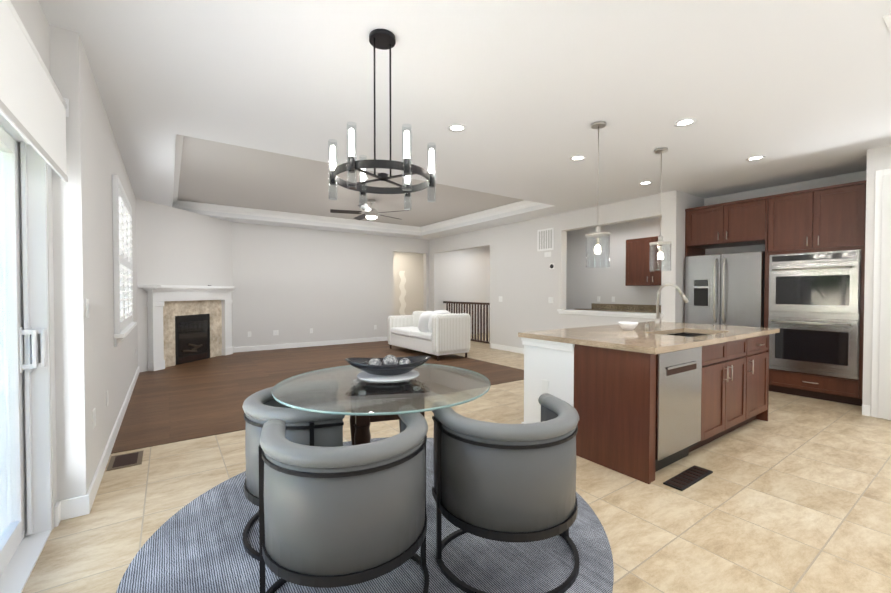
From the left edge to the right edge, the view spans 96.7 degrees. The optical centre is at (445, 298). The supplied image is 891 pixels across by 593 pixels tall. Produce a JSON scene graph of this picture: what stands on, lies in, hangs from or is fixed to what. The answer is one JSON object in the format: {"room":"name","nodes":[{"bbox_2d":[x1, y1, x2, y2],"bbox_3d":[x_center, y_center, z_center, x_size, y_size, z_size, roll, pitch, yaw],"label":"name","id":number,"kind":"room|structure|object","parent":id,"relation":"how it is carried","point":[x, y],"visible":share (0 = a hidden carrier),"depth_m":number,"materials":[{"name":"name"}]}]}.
{"room":"kitchen","nodes":[
{"label":"kitchen","id":0,"kind":"room"},
{"bbox_2d":[10,0,137,529],"bbox_3d":[-2.657,-0.141,2.818,0.320,2.740,11.350,-1,1,-35],"label":"wall","id":1,"kind":"structure","parent":0,"point":[90,364],"depth_m":2.26,"materials":[{"name":"white paint"}]},
{"bbox_2d":[0,113,51,592],"bbox_3d":[-1.682,0.225,1.328,0.191,2.060,1.780,-1,1,-35],"label":"door","id":2,"kind":"structure","parent":1,"relation":"in","point":[25,486],"depth_m":2.01,"materials":[{"name":"white plastic"}]},
{"bbox_2d":[0,0,68,181],"bbox_3d":[-1.570,-0.864,1.391,0.075,0.465,1.943,-1,1,-35],"label":"roller shade","id":3,"kind":"object","parent":1,"relation":"attached to","point":[34,107],"visible":0.94,"depth_m":1.61,"materials":[{"name":"white fabric"}]},
{"bbox_2d":[86,299,88,317],"bbox_3d":[-2.141,0.058,2.371,0.009,0.115,0.072,-1,1,-35],"label":"light switch","id":4,"kind":"object","parent":1,"relation":"attached to","point":[87,300],"depth_m":2.35,"materials":[{"name":"white plastic"}]},
{"bbox_2d":[93,408,95,427],"bbox_3d":[-2.250,0.765,2.539,0.009,0.115,0.072,-1,1,-35],"label":"outlet","id":5,"kind":"object","parent":1,"relation":"attached to","point":[94,410],"depth_m":2.53,"materials":[{"name":"white plastic"}]},
{"bbox_2d":[83,366,138,514],"bbox_3d":[-3.445,1.150,4.257,0.016,0.110,4.846,-1,1,-35],"label":"baseboard","id":6,"kind":"structure","parent":1,"relation":"attached to","point":[88,499],"depth_m":2.86,"materials":[{"name":"white"}]},
{"bbox_2d":[112,174,132,333],"bbox_3d":[-3.415,-0.407,4.206,0.065,1.415,1.660,-1,1,-35],"label":"window shutters","id":7,"kind":"object","parent":1,"relation":"attached to","point":[122,262],"visible":0.98,"depth_m":3.83,"materials":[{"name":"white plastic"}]},
{"bbox_2d":[114,322,136,346],"bbox_3d":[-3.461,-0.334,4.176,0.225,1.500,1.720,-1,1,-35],"label":"window sill","id":8,"kind":"structure","parent":1,"relation":"in","point":[122,335],"depth_m":3.72,"materials":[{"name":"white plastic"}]},
{"bbox_2d":[136,198,232,372],"bbox_3d":[-4.704,-0.217,7.260,0.120,2.740,2.386,0,1,10],"label":"wall","id":9,"kind":"structure","parent":0,"point":[175,246],"depth_m":6.90,"materials":[{"name":"white paint"}]},
{"bbox_2d":[172,134,183,207],"bbox_3d":[-3.722,-1.703,5.472,0.091,0.133,4.140,-1,1,-35],"label":"crown molding","id":10,"kind":"structure","parent":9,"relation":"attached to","point":[178,138],"depth_m":5.11,"materials":[{"name":"white"}]},
{"bbox_2d":[138,285,234,370],"bbox_3d":[-4.537,0.451,7.242,0.212,1.405,2.100,0,1,10],"label":"fireplace mantel","id":11,"kind":"object","parent":9,"relation":"attached to","point":[188,323],"visible":0.96,"depth_m":7.08,"materials":[{"name":"white wood"}]},
{"bbox_2d":[174,200,419,231],"bbox_3d":[-2.792,-1.759,8.727,5.348,0.133,0.091,-1,1,-35],"label":"crown molding","id":12,"kind":"structure","parent":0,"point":[182,204],"depth_m":8.36,"materials":[{"name":"white"}]},
{"bbox_2d":[111,341,523,453],"bbox_3d":[-2.067,1.160,6.765,5.150,0.004,5.300,-1,1,-35],"label":"floor","id":13,"kind":"structure","parent":0,"point":[192,400],"depth_m":5.53,"materials":[{"name":"brown wood"}]},
{"bbox_2d":[387,310,470,360],"bbox_3d":[-0.415,0.671,8.308,0.830,0.926,2.065,-1,1,-35],"label":"settee","id":14,"kind":"object","parent":13,"relation":"on","point":[437,333],"visible":1,"depth_m":7.61,"materials":[{"name":"white fabric"}]},
{"bbox_2d":[177,136,522,226],"bbox_3d":[-1.565,-1.847,6.973,5.330,0.110,4.350,-1,1,-35],"label":"ceiling","id":15,"kind":"structure","parent":0,"point":[214,172],"depth_m":6.53,"materials":[{"name":"grey paint"}]},
{"bbox_2d":[330,199,408,219],"bbox_3d":[-1.375,-1.622,7.260,1.409,0.350,1.347,-1,1,-35],"label":"ceiling fan","id":16,"kind":"object","parent":15,"relation":"hanging from","point":[371,213],"visible":0.98,"depth_m":7.13,"materials":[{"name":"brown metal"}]},
{"bbox_2d":[420,200,542,231],"bbox_3d":[0.585,-1.755,8.489,0.091,0.133,4.140,-1,1,-35],"label":"crown molding","id":17,"kind":"structure","parent":15,"relation":"attached to","point":[519,205],"depth_m":8.23,"materials":[{"name":"white"}]},
{"bbox_2d":[232,222,489,347],"bbox_3d":[-2.176,-0.264,9.992,9.000,2.740,0.150,-1,1,-35],"label":"wall","id":18,"kind":"structure","parent":0,"point":[292,285],"depth_m":9.42,"materials":[{"name":"white paint"}]},
{"bbox_2d":[273,330,278,335],"bbox_3d":[-3.769,0.757,8.796,0.115,0.115,0.009,-1,1,-35],"label":"outlet","id":19,"kind":"object","parent":18,"relation":"attached to","point":[275,332],"depth_m":8.79,"materials":[{"name":"white plastic"}]},
{"bbox_2d":[233,337,386,352],"bbox_3d":[-2.948,1.062,9.373,3.700,0.110,0.016,-1,1,-35],"label":"baseboard","id":20,"kind":"structure","parent":18,"relation":"attached to","point":[347,341],"depth_m":9.17,"materials":[{"name":"white wood"}]},
{"bbox_2d":[393,252,422,315],"bbox_3d":[-1.719,-0.310,12.693,3.150,2.740,0.150,-1,1,-35],"label":"wall","id":21,"kind":"structure","parent":0,"point":[410,265],"depth_m":12.96,"materials":[{"name":"white paint"}]},
{"bbox_2d":[399,271,405,314],"bbox_3d":[-1.386,-0.103,12.823,0.260,1.600,0.001,-1,1,-35],"label":"mirror","id":22,"kind":"object","parent":21,"relation":"attached to","point":[403,293],"visible":0.96,"depth_m":12.82,"materials":[{"name":"white mirror"}]},
{"bbox_2d":[22,333,890,592],"bbox_3d":[0.407,1.201,6.240,9.400,0.060,13.500,-1,1,-35],"label":"floor","id":23,"kind":"structure","parent":0,"point":[792,494],"depth_m":2.37,"materials":[{"name":"beige tile"}]},
{"bbox_2d":[106,450,143,470],"bbox_3d":[-2.421,1.223,3.001,0.200,0.008,0.300,-1,1,-35],"label":"floor vent","id":24,"kind":"object","parent":23,"relation":"in","point":[125,460],"visible":1,"depth_m":2.98,"materials":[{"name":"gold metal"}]},
{"bbox_2d":[116,437,613,592],"bbox_3d":[-0.344,1.233,2.259,2.400,0.012,2.400,-1,1,-35],"label":"round rug","id":25,"kind":"object","parent":23,"relation":"on","point":[195,545],"visible":0.29,"depth_m":1.87,"materials":[{"name":"grey fabric"}]},
{"bbox_2d":[242,387,344,560],"bbox_3d":[-0.785,0.870,2.145,0.565,0.718,0.690,0,1,-18],"label":"dining chair","id":26,"kind":"object","parent":25,"relation":"on","point":[261,407],"visible":0.33,"depth_m":1.88,"materials":[{"name":"grey leather"}]},
{"bbox_2d":[259,412,428,592],"bbox_3d":[-0.392,0.879,1.632,0.690,0.718,0.565,0,1,-21],"label":"dining chair","id":27,"kind":"object","parent":25,"relation":"on","point":[337,516],"visible":0.94,"depth_m":1.40,"materials":[{"name":"grey leather"}]},
{"bbox_2d":[272,363,489,444],"bbox_3d":[-0.345,0.850,2.288,1.200,0.752,1.200,-1,1,-35],"label":"dining table","id":28,"kind":"object","parent":25,"relation":"on","point":[344,390],"visible":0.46,"depth_m":2.08,"materials":[{"name":"clear glass"}]},
{"bbox_2d":[357,370,418,381],"bbox_3d":[-0.351,0.468,2.448,0.380,0.006,0.380,-1,1,-35],"label":"plate","id":29,"kind":"object","parent":28,"relation":"on","point":[366,376],"visible":0.67,"depth_m":2.35,"materials":[{"name":"grey ceramic"}]},
{"bbox_2d":[345,355,430,375],"bbox_3d":[-0.351,0.407,2.447,0.489,0.116,0.340,-1,1,-35],"label":"bowl","id":30,"kind":"object","parent":29,"relation":"on","point":[387,365],"visible":1,"depth_m":2.40,"materials":[{"name":"black ceramic"}]},
{"bbox_2d":[432,393,578,592],"bbox_3d":[0.309,0.874,1.875,0.690,0.718,0.565,0,1,-15],"label":"dining chair","id":31,"kind":"object","parent":25,"relation":"on","point":[504,482],"visible":1,"depth_m":1.65,"materials":[{"name":"grey leather"}]},
{"bbox_2d":[443,301,489,343],"bbox_3d":[0.773,0.542,10.239,0.100,1.120,2.847,-1,1,-35],"label":"stair railing","id":32,"kind":"object","parent":23,"relation":"on","point":[469,303],"visible":0.4,"depth_m":10.14,"materials":[{"name":"brown wood"}]},
{"bbox_2d":[521,329,773,483],"bbox_3d":[1.977,0.777,3.737,2.352,0.874,1.182,-1,1,-35],"label":"kitchen island","id":33,"kind":"object","parent":23,"relation":"on","point":[601,380],"depth_m":3.08,"materials":[{"name":"brown wood"}]},
{"bbox_2d":[518,327,713,352],"bbox_3d":[1.363,0.326,3.305,0.886,0.040,1.220,-1,1,-35],"label":"island countertop","id":34,"kind":"structure","parent":33,"relation":"on","point":[600,338],"depth_m":3.09,"materials":[{"name":"beige stone"}]},
{"bbox_2d":[667,332,708,336],"bbox_3d":[2.184,0.445,3.577,0.766,0.204,0.396,-1,1,-35],"label":"sink","id":35,"kind":"object","parent":34,"relation":"in","point":[687,334],"visible":0.02,"depth_m":3.88,"materials":[{"name":"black metal"}]},
{"bbox_2d":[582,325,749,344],"bbox_3d":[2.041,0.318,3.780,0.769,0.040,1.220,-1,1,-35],"label":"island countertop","id":36,"kind":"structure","parent":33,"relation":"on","point":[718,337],"depth_m":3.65,"materials":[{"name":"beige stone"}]},
{"bbox_2d":[618,322,637,329],"bbox_3d":[1.756,0.262,3.811,0.180,0.070,0.180,-1,1,-35],"label":"bowl","id":37,"kind":"object","parent":36,"relation":"on","point":[628,325],"visible":1,"depth_m":3.76,"materials":[{"name":"white ceramic"}]},
{"bbox_2d":[645,283,688,329],"bbox_3d":[2.077,0.075,3.710,0.286,0.448,0.312,-1,1,-35],"label":"kitchen faucet","id":38,"kind":"object","parent":36,"relation":"on","point":[658,316],"visible":1,"depth_m":3.83,"materials":[{"name":"silver metal"}]},
{"bbox_2d":[655,346,701,471],"bbox_3d":[1.538,0.791,3.090,0.645,0.867,0.595,-1,1,-35],"label":"dishwasher","id":39,"kind":"object","parent":33,"relation":"in","point":[678,399],"visible":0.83,"depth_m":2.83,"materials":[{"name":"silver metal"}]},
{"bbox_2d":[663,465,712,490],"bbox_3d":[1.668,1.224,2.716,0.460,0.015,0.120,-1,1,-35],"label":"floor vent","id":40,"kind":"object","parent":23,"relation":"in","point":[687,478],"visible":0.98,"depth_m":2.69,"materials":[{"name":"black metal"}]},
{"bbox_2d":[685,251,764,327],"bbox_3d":[4.012,0.276,5.605,0.726,1.788,0.916,-1,1,-35],"label":"refrigerator","id":41,"kind":"object","parent":23,"relation":"on","point":[725,289],"visible":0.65,"depth_m":5.36,"materials":[{"name":"silver metal"}]},
{"bbox_2d":[769,369,862,405],"bbox_3d":[4.612,1.044,4.912,0.627,0.300,0.867,-1,1,-35],"label":"base cabinet","id":42,"kind":"object","parent":23,"relation":"on","point":[829,388],"depth_m":4.69,"materials":[{"name":"brown wood"}]},
{"bbox_2d":[768,250,860,379],"bbox_3d":[4.546,0.170,4.848,0.677,1.440,0.804,-1,1,-35],"label":"double wall oven","id":43,"kind":"object","parent":42,"relation":"in","point":[814,308],"visible":0.96,"depth_m":4.64,"materials":[{"name":"silver metal"}]},
{"bbox_2d":[38,0,890,239],"bbox_3d":[0.407,-1.729,6.190,9.400,0.320,13.500,-1,1,-35],"label":"ceiling","id":44,"kind":"structure","parent":0,"point":[527,93],"depth_m":2.85,"materials":[{"name":"white paint"}]},
{"bbox_2d":[328,29,435,209],"bbox_3d":[-0.362,-1.035,2.280,0.547,0.931,0.613,-1,1,-35],"label":"chandelier","id":45,"kind":"object","parent":44,"relation":"hanging from","point":[383,39],"visible":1,"depth_m":2.25,"materials":[{"name":"black metal"}]},
{"bbox_2d":[448,124,466,131],"bbox_3d":[0.103,-1.520,3.526,0.170,0.006,0.170,-1,1,-35],"label":"recessed light","id":46,"kind":"object","parent":44,"relation":"in","point":[457,127],"visible":1,"depth_m":3.53,"materials":[{"name":"white"}]},
{"bbox_2d":[570,155,585,160],"bbox_3d":[1.441,-1.533,4.317,0.170,0.006,0.170,-1,1,-35],"label":"recessed light","id":47,"kind":"object","parent":44,"relation":"in","point":[577,157],"visible":0.98,"depth_m":4.30,"materials":[{"name":"white"}]},
{"bbox_2d":[585,121,609,267],"bbox_3d":[1.331,-0.898,3.457,0.204,1.244,0.204,-1,1,-35],"label":"pendant light","id":48,"kind":"object","parent":44,"relation":"hanging from","point":[598,125],"visible":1,"depth_m":3.45,"materials":[{"name":"silver metal"}]},
{"bbox_2d":[639,181,652,184],"bbox_3d":[2.686,-1.550,5.311,0.170,0.006,0.170,-1,1,-35],"label":"recessed light","id":49,"kind":"object","parent":44,"relation":"in","point":[646,182],"visible":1,"depth_m":5.32,"materials":[{"name":"white"}]},
{"bbox_2d":[649,147,671,270],"bbox_3d":[2.215,-0.909,4.076,0.204,1.244,0.204,-1,1,-35],"label":"pendant light","id":50,"kind":"object","parent":44,"relation":"hanging from","point":[660,237],"visible":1,"depth_m":4.07,"materials":[{"name":"clear glass"}]},
{"bbox_2d":[674,118,696,126],"bbox_3d":[2.064,-1.518,3.410,0.170,0.006,0.170,-1,1,-35],"label":"recessed light","id":51,"kind":"object","parent":44,"relation":"in","point":[685,121],"visible":1,"depth_m":3.41,"materials":[{"name":"white glass"}]},
{"bbox_2d":[746,155,764,160],"bbox_3d":[3.380,-1.534,4.320,0.170,0.006,0.170,-1,1,-35],"label":"recessed light","id":52,"kind":"object","parent":44,"relation":"in","point":[753,158],"visible":1,"depth_m":4.32,"materials":[{"name":"white"}]},
{"bbox_2d":[883,14,890,32],"bbox_3d":[2.460,-1.494,2.113,0.240,0.008,0.140,-1,1,-35],"label":"ceiling vent","id":53,"kind":"object","parent":44,"relation":"in","point":[887,19],"visible":1,"depth_m":2.12,"materials":[{"name":"white"}]},
{"bbox_2d":[429,190,680,348],"bbox_3d":[1.495,-0.237,8.455,0.150,2.740,6.580,-1,1,-35],"label":"wall","id":54,"kind":"structure","parent":0,"point":[526,281],"depth_m":7.78,"materials":[{"name":"white paint"}]},
{"bbox_2d":[491,343,523,353],"bbox_3d":[2.191,1.097,7.356,0.036,0.110,3.976,-1,1,-35],"label":"baseboard","id":55,"kind":"structure","parent":54,"relation":"attached to","point":[494,346],"depth_m":8.54,"materials":[{"name":"white wood"}]},
{"bbox_2d":[537,227,553,250],"bbox_3d":[1.934,-1.144,7.673,0.010,0.420,0.400,-1,1,-35],"label":"air vent","id":56,"kind":"object","parent":54,"relation":"in","point":[545,239],"visible":1,"depth_m":7.67,"materials":[{"name":"white metal"}]},
{"bbox_2d":[544,252,550,256],"bbox_3d":[1.968,-0.853,7.628,0.009,0.090,0.160,-1,1,-35],"label":"outlet","id":57,"kind":"object","parent":54,"relation":"attached to","point":[546,254],"depth_m":7.63,"materials":[{"name":"white plastic"}]},
{"bbox_2d":[548,297,552,302],"bbox_3d":[2.014,0.028,7.578,0.009,0.115,0.115,-1,1,-35],"label":"outlet","id":58,"kind":"object","parent":54,"relation":"attached to","point":[550,299],"depth_m":7.58,"materials":[{"name":"white plastic"}]},
{"bbox_2d":[557,168,890,419],"bbox_3d":[3.506,-0.066,5.351,0.416,2.505,5.003,-1,1,-30],"label":"door frame","id":59,"kind":"structure","parent":54,"relation":"attached to","point":[881,378],"depth_m":3.98,"materials":[{"name":"white"}]},
{"bbox_2d":[566,217,661,309],"bbox_3d":[3.813,-0.236,8.370,0.150,2.740,3.480,-1,1,-35],"label":"wall","id":60,"kind":"structure","parent":0,"point":[585,287],"depth_m":8.65,"materials":[{"name":"white paint"}]},
{"bbox_2d":[579,308,646,311],"bbox_3d":[3.772,0.250,7.755,0.628,0.040,2.495,-1,1,-35],"label":"countertop","id":61,"kind":"structure","parent":60,"relation":"attached to","point":[598,309],"depth_m":8.15,"materials":[{"name":"beige stone"}]},
{"bbox_2d":[591,304,660,311],"bbox_3d":[4.020,0.174,7.927,0.022,0.105,2.495,-1,1,-35],"label":"backsplash","id":62,"kind":"structure","parent":60,"relation":"attached to","point":[650,308],"depth_m":8.24,"materials":[{"name":"brown stone"}]},
{"bbox_2d":[625,236,661,285],"bbox_3d":[4.034,-0.713,7.600,0.357,0.920,1.021,-1,1,-35],"label":"upper cabinet","id":63,"kind":"object","parent":60,"relation":"attached to","point":[639,272],"depth_m":7.65,"materials":[{"name":"brown wood"}]},
{"bbox_2d":[680,192,704,322],"bbox_3d":[3.708,-0.197,6.080,0.750,2.740,0.150,-1,1,-35],"label":"wall","id":64,"kind":"structure","parent":0,"point":[688,201],"depth_m":5.85,"materials":[{"name":"white paint"}]},
{"bbox_2d":[705,170,866,254],"bbox_3d":[5.402,-0.169,4.447,0.150,2.740,4.770,-1,1,-35],"label":"wall","id":65,"kind":"structure","parent":0,"point":[857,176],"depth_m":5.56,"materials":[{"name":"white paint"}]},
{"bbox_2d":[685,196,767,251],"bbox_3d":[4.082,-1.044,5.633,0.627,0.550,0.940,-1,1,-35],"label":"upper cabinet","id":66,"kind":"object","parent":65,"relation":"attached to","point":[741,222],"depth_m":5.43,"materials":[{"name":"brown wood"}]},
{"bbox_2d":[764,180,865,255],"bbox_3d":[4.612,-0.931,4.878,0.627,0.750,0.867,-1,1,-35],"label":"upper cabinet","id":67,"kind":"object","parent":65,"relation":"attached to","point":[827,218],"depth_m":4.66,"materials":[{"name":"brown wood"}]},
{"bbox_2d":[862,145,890,405],"bbox_3d":[5.153,-0.144,3.015,0.100,2.740,2.710,-1,1,-35],"label":"wall","id":68,"kind":"structure","parent":0,"point":[878,158],"depth_m":4.06,"materials":[{"name":"white paint"}]}
]}

